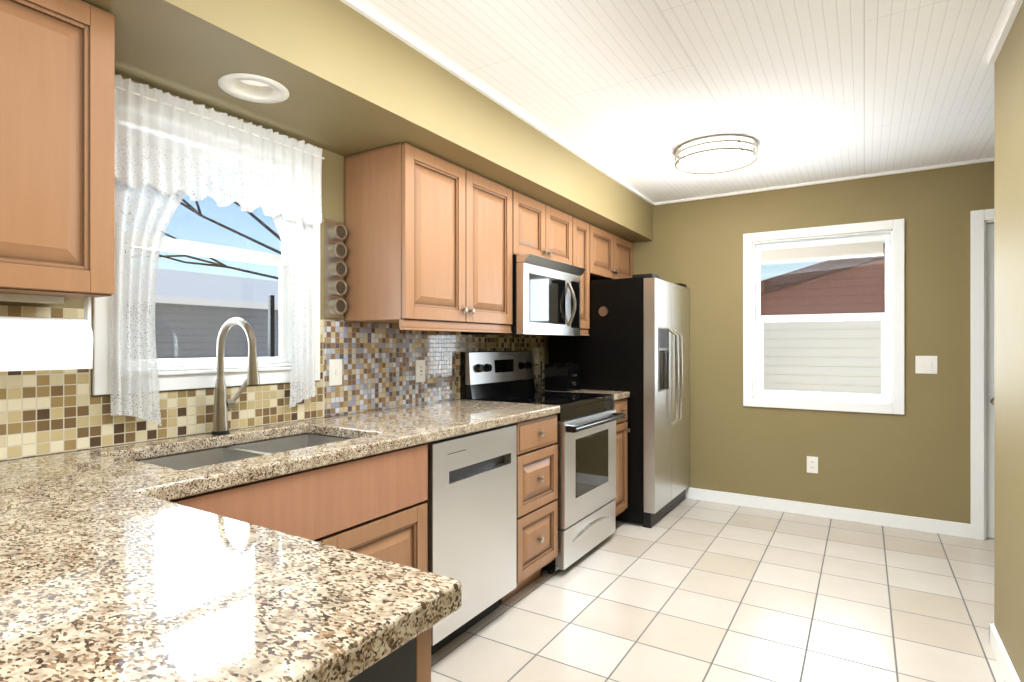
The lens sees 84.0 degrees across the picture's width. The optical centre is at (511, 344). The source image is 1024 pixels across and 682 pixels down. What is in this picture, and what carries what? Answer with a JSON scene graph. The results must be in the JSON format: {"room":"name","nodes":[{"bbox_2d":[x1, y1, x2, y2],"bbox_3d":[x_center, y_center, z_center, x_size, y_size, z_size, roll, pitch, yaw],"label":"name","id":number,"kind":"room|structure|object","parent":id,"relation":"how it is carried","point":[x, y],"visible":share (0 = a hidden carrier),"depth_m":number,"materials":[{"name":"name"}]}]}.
{"room":"kitchen","nodes":[
{"label":"kitchen","id":0,"kind":"room"},
{"bbox_2d":[0,74,548,461],"bbox_3d":[-1.243,0.033,1.981,0.120,2.420,7.500,0,0,32],"label":"wall","id":1,"kind":"structure","parent":0,"point":[332,185],"depth_m":2.53,"materials":[{"name":"paint"}]},
{"bbox_2d":[0,0,114,300],"bbox_3d":[-1.420,-0.495,1.196,0.400,0.737,0.900,0,0,32],"label":"upper cabinet","id":2,"kind":"object","parent":1,"relation":"attached to","point":[57,147],"visible":0.96,"depth_m":1.38,"materials":[{"name":"brown wood"}]},
{"bbox_2d":[0,293,63,303],"bbox_3d":[-1.303,-0.118,1.371,0.040,0.018,0.360,0,0,32],"label":"under-cabinet light","id":3,"kind":"object","parent":2,"relation":"attached to","point":[30,298],"visible":1,"depth_m":1.46,"materials":[{"name":"white plastic"}]},
{"bbox_2d":[0,297,92,370],"bbox_3d":[-1.211,-0.032,1.388,0.110,0.190,0.311,0,0,32],"label":"paper towel holder","id":4,"kind":"object","parent":2,"relation":"attached to","point":[29,343],"visible":1,"depth_m":1.40,"materials":[{"name":"white paper"}]},
{"bbox_2d":[92,79,319,394],"bbox_3d":[-1.111,-0.347,2.152,0.135,1.010,0.860,0,0,32],"label":"window","id":5,"kind":"structure","parent":1,"relation":"in","point":[189,247],"depth_m":2.16,"materials":[{"name":"white"}]},
{"bbox_2d":[111,135,205,425],"bbox_3d":[-1.163,-0.207,1.923,0.022,0.960,0.335,0,0,32],"label":"curtain","id":6,"kind":"object","parent":5,"relation":"hanging from","point":[142,215],"visible":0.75,"depth_m":1.84,"materials":[{"name":"fabric"}]},
{"bbox_2d":[115,75,324,225],"bbox_3d":[-1.020,-0.668,2.096,0.031,0.342,0.810,0,0,32],"label":"curtain valance","id":7,"kind":"object","parent":5,"relation":"attached to","point":[146,117],"visible":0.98,"depth_m":2.01,"materials":[{"name":"fabric"}]},
{"bbox_2d":[251,175,315,407],"bbox_3d":[-0.929,-0.207,2.301,0.022,0.960,0.335,0,0,32],"label":"curtain","id":8,"kind":"object","parent":5,"relation":"hanging from","point":[310,246],"visible":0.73,"depth_m":2.38,"materials":[{"name":"fabric"}]},
{"bbox_2d":[0,305,543,460],"bbox_3d":[-0.799,0.106,2.577,0.008,0.431,3.940,0,0,32],"label":"backsplash","id":9,"kind":"structure","parent":1,"relation":"attached to","point":[44,412],"depth_m":2.25,"materials":[{"name":"tile"}]},
{"bbox_2d":[329,359,341,385],"bbox_3d":[-0.793,0.126,2.567,0.012,0.118,0.072,0,0,32],"label":"light switch","id":10,"kind":"object","parent":9,"relation":"attached to","point":[335,371],"visible":1,"depth_m":2.56,"materials":[{"name":"white plastic"}]},
{"bbox_2d":[416,360,424,381],"bbox_3d":[-0.490,0.143,3.059,0.010,0.118,0.072,0,0,32],"label":"electrical outlet","id":11,"kind":"object","parent":9,"relation":"attached to","point":[420,370],"visible":1,"depth_m":3.05,"materials":[{"name":"white plastic"}]},
{"bbox_2d":[534,348,538,363],"bbox_3d":[0.181,0.083,4.145,0.008,0.118,0.072,0,0,32],"label":"electrical outlet","id":12,"kind":"object","parent":9,"relation":"attached to","point":[536,355],"visible":1,"depth_m":4.14,"materials":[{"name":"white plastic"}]},
{"bbox_2d":[325,219,347,317],"bbox_3d":[-0.785,-0.338,2.558,0.050,0.438,0.100,0,0,32],"label":"spice rack","id":13,"kind":"object","parent":1,"relation":"attached to","point":[336,269],"visible":1,"depth_m":2.54,"materials":[{"name":"silver metal"}]},
{"bbox_2d":[344,143,511,332],"bbox_3d":[-0.374,-0.463,2.886,0.400,0.802,0.875,0,0,32],"label":"upper cabinet","id":14,"kind":"object","parent":1,"relation":"attached to","point":[428,241],"visible":1,"depth_m":2.59,"materials":[{"name":"brown wood"}]},
{"bbox_2d":[572,217,589,335],"bbox_3d":[0.334,-0.463,4.030,0.400,0.802,0.275,0,0,32],"label":"upper cabinet","id":15,"kind":"object","parent":1,"relation":"attached to","point":[580,243],"visible":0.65,"depth_m":3.98,"materials":[{"name":"brown wood"}]},
{"bbox_2d":[356,0,1013,202],"bbox_3d":[0.483,-1.227,0.913,4.180,0.100,7.500,0,0,32],"label":"ceiling","id":16,"kind":"structure","parent":0,"point":[634,94],"depth_m":2.49,"materials":[{"name":"white wood"}]},
{"bbox_2d":[82,0,652,242],"bbox_3d":[-0.963,-1.022,1.807,0.540,0.310,7.260,0,0,32],"label":"soffit","id":17,"kind":"structure","parent":16,"relation":"attached to","point":[351,80],"depth_m":2.08,"materials":[{"name":"paint"}]},
{"bbox_2d":[218,73,288,102],"bbox_3d":[-0.873,-0.882,1.928,0.220,0.039,0.220,0,0,32],"label":"recessed light","id":18,"kind":"object","parent":17,"relation":"in","point":[252,88],"visible":0.98,"depth_m":1.96,"materials":[{"name":"white plastic"}]},
{"bbox_2d":[512,190,571,264],"bbox_3d":[0.059,-0.683,3.586,0.400,0.362,0.760,0,0,32],"label":"upper cabinet","id":19,"kind":"object","parent":17,"relation":"attached to","point":[540,229],"visible":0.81,"depth_m":3.44,"materials":[{"name":"brown wood"}]},
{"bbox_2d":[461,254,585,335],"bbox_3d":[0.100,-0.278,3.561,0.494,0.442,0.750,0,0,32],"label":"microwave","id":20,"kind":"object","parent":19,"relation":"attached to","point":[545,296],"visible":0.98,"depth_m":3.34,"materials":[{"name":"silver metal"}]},
{"bbox_2d":[590,224,632,279],"bbox_3d":[0.646,-0.685,4.534,0.400,0.357,0.900,0,0,32],"label":"upper cabinet","id":21,"kind":"object","parent":17,"relation":"attached to","point":[611,255],"visible":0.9,"depth_m":4.39,"materials":[{"name":"brown wood"}]},
{"bbox_2d":[340,0,1023,205],"bbox_3d":[0.712,-1.167,0.770,3.400,0.020,7.260,0,0,32],"label":"crown molding","id":22,"kind":"structure","parent":16,"relation":"attached to","point":[358,7],"depth_m":2.81,"materials":[{"name":"white wood"}]},
{"bbox_2d":[675,134,757,173],"bbox_3d":[1.222,-1.135,3.418,0.472,0.083,0.472,0,0,32],"label":"flush ceiling light","id":23,"kind":"object","parent":16,"relation":"attached to","point":[715,154],"visible":1,"depth_m":3.32,"materials":[{"name":"white glass"}]},
{"bbox_2d":[431,498,1004,681],"bbox_3d":[0.483,1.293,0.913,4.180,0.100,7.500,0,0,32],"label":"floor","id":24,"kind":"structure","parent":0,"point":[688,590],"depth_m":2.66,"materials":[{"name":"tile"}]},
{"bbox_2d":[170,433,427,570],"bbox_3d":[-0.837,0.804,1.868,0.685,0.878,0.975,0,0,32],"label":"base cabinet","id":25,"kind":"object","parent":24,"relation":"on","point":[375,505],"visible":0.23,"depth_m":1.80,"materials":[{"name":"brown wood"}]},
{"bbox_2d":[0,399,559,510],"bbox_3d":[-0.749,0.343,1.989,0.692,0.040,2.794,0,0,32],"label":"countertop","id":26,"kind":"structure","parent":25,"relation":"on","point":[33,481],"depth_m":1.75,"materials":[{"name":"stone"}]},
{"bbox_2d":[211,317,259,434],"bbox_3d":[-0.951,0.113,2.033,0.246,0.418,0.136,0,0,32],"label":"faucet","id":27,"kind":"object","parent":26,"relation":"on","point":[222,403],"visible":1,"depth_m":2.03,"materials":[{"name":"silver metal"}]},
{"bbox_2d":[138,433,348,469],"bbox_3d":[-0.841,0.470,1.891,0.490,0.210,0.762,0,0,32],"label":"sink basin","id":28,"kind":"object","parent":26,"relation":"in","point":[194,459],"visible":0.17,"depth_m":2.00,"materials":[{"name":"silver metal"}]},
{"bbox_2d":[348,628,430,681],"bbox_3d":[-0.502,0.804,0.630,0.516,0.878,0.702,0,0,32],"label":"base cabinet","id":29,"kind":"object","parent":24,"relation":"on","point":[409,661],"depth_m":0.71,"materials":[{"name":"brown wood"}]},
{"bbox_2d":[0,483,461,681],"bbox_3d":[-0.626,0.343,0.704,0.870,0.040,0.737,0,0,32],"label":"countertop","id":30,"kind":"structure","parent":29,"relation":"on","point":[116,565],"depth_m":0.73,"materials":[{"name":"stone"}]},
{"bbox_2d":[424,424,515,654],"bbox_3d":[-0.413,0.806,2.555,0.648,0.874,0.618,0,0,32],"label":"dishwasher","id":31,"kind":"object","parent":24,"relation":"on","point":[471,523],"visible":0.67,"depth_m":2.36,"materials":[{"name":"silver metal"}]},
{"bbox_2d":[499,414,557,604],"bbox_3d":[-0.132,0.804,3.002,0.689,0.878,0.415,0,0,32],"label":"drawers","id":32,"kind":"object","parent":24,"relation":"on","point":[536,497],"visible":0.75,"depth_m":2.82,"materials":[{"name":"brown wood"}]},
{"bbox_2d":[460,351,625,573],"bbox_3d":[0.211,0.643,3.491,0.748,1.200,0.764,0,0,32],"label":"range","id":33,"kind":"object","parent":24,"relation":"on","point":[586,432],"visible":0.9,"depth_m":3.35,"materials":[{"name":"silver metal"}]},
{"bbox_2d":[549,273,688,527],"bbox_3d":[0.875,0.382,4.385,0.872,1.722,0.906,0,0,32],"label":"fridge","id":34,"kind":"object","parent":24,"relation":"on","point":[635,343],"visible":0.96,"depth_m":3.96,"materials":[{"name":"silver metal"}]},
{"bbox_2d":[611,398,629,516],"bbox_3d":[0.457,0.804,3.954,0.689,0.878,0.265,0,0,32],"label":"base cabinet","id":35,"kind":"object","parent":24,"relation":"on","point":[621,498],"visible":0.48,"depth_m":3.80,"materials":[{"name":"brown wood"}]},
{"bbox_2d":[535,388,629,400],"bbox_3d":[0.454,0.343,3.958,0.665,0.040,0.276,0,0,32],"label":"countertop","id":36,"kind":"structure","parent":35,"relation":"on","point":[618,395],"depth_m":3.84,"materials":[{"name":"stone"}]},
{"bbox_2d":[545,363,579,391],"bbox_3d":[0.362,0.229,4.010,0.195,0.186,0.200,0,0,32],"label":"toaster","id":37,"kind":"object","parent":36,"relation":"on","point":[562,377],"visible":1,"depth_m":3.93,"materials":[{"name":"black"}]},
{"bbox_2d":[633,161,993,523],"bbox_3d":[2.476,0.033,4.019,4.060,2.420,0.120,0,0,32],"label":"wall","id":38,"kind":"structure","parent":0,"point":[914,460],"depth_m":4.03,"materials":[{"name":"paint"}]},
{"bbox_2d":[807,456,817,472],"bbox_3d":[2.179,0.873,4.127,0.072,0.118,0.008,0,0,32],"label":"electrical outlet","id":39,"kind":"object","parent":38,"relation":"attached to","point":[812,464],"visible":1,"depth_m":4.12,"materials":[{"name":"white plastic"}]},
{"bbox_2d":[743,219,903,414],"bbox_3d":[2.238,-0.187,4.146,1.020,1.320,0.123,0,0,32],"label":"window","id":40,"kind":"structure","parent":38,"relation":"in","point":[895,405],"depth_m":4.09,"materials":[{"name":"white"}]},
{"bbox_2d":[760,237,883,263],"bbox_3d":[2.233,-0.679,4.139,0.790,0.125,0.046,0,0,32],"label":"blind","id":41,"kind":"object","parent":40,"relation":"attached to","point":[853,248],"visible":1,"depth_m":4.11,"materials":[{"name":"white"}]},
{"bbox_2d":[685,487,970,537],"bbox_3d":[1.828,1.198,4.340,2.620,0.090,0.015,0,0,32],"label":"baseboard","id":42,"kind":"structure","parent":38,"relation":"attached to","point":[943,527],"depth_m":4.04,"materials":[{"name":"white wood"}]},
{"bbox_2d":[915,356,936,373],"bbox_3d":[2.747,0.135,3.772,0.118,0.118,0.012,0,0,32],"label":"light switch","id":43,"kind":"object","parent":38,"relation":"attached to","point":[925,364],"visible":1,"depth_m":3.77,"materials":[{"name":"white plastic"}]},
{"bbox_2d":[970,209,993,539],"bbox_3d":[3.380,0.194,3.448,0.958,2.098,0.138,0,0,32],"label":"door frame","id":44,"kind":"structure","parent":38,"relation":"attached to","point":[978,221],"depth_m":3.62,"materials":[{"name":"white wood"}]},
{"bbox_2d":[986,224,993,537],"bbox_3d":[3.365,0.233,3.423,0.790,2.008,0.127,0,0,32],"label":"door","id":45,"kind":"structure","parent":38,"relation":"in","point":[989,380],"depth_m":3.64,"materials":[{"name":"white wood"}]},
{"bbox_2d":[994,1,1023,681],"bbox_3d":[0.554,0.033,-0.085,0.120,2.420,5.640,0,0,32],"label":"wall","id":46,"kind":"structure","parent":0,"point":[1009,343],"depth_m":2.10,"materials":[{"name":"paint"}]},
{"bbox_2d":[989,622,1020,681],"bbox_3d":[0.502,1.198,-0.042,0.015,0.090,5.655,0,0,32],"label":"baseboard","id":47,"kind":"structure","parent":46,"relation":"attached to","point":[1001,655],"depth_m":2.15,"materials":[{"name":"white wood"}]},
{"label":"outside","id":48,"kind":"structure","parent":0,"visible":0},
{"bbox_3d":[-1.619,1.793,6.883,38.000,0.100,38.000,0,0,32],"label":"ground","id":49,"kind":"structure","parent":48,"visible":0},
{"bbox_2d":[125,266,282,368],"bbox_3d":[-12.046,-0.132,10.986,6.830,3.750,26.800,0,0,32],"label":"house","id":50,"kind":"structure","parent":49,"relation":"on","point":[218,285],"depth_m":13.49,"materials":[{"name":"grey"}]},
{"bbox_2d":[755,243,884,319],"bbox_3d":[6.819,-0.625,12.344,11.400,4.736,5.550,0,0,32],"label":"house","id":51,"kind":"structure","parent":49,"relation":"on","point":[831,286],"depth_m":10.12,"materials":[{"name":"brown"}]},
{"bbox_2d":[755,320,889,401],"bbox_3d":[4.012,0.728,7.431,11.000,2.030,3.260,0,0,32],"label":"house siding","id":52,"kind":"object","parent":49,"relation":"on","point":[820,365],"depth_m":6.21,"materials":[{"name":"white"}]},
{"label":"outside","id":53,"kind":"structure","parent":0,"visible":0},
{"bbox_2d":[121,156,281,279],"bbox_3d":[-3.770,-2.125,6.163,1.754,6.756,5.449,0,0,32],"label":"tree","id":54,"kind":"object","parent":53,"point":[195,211],"depth_m":6.77,"materials":[{"name":"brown plant"}]}
]}

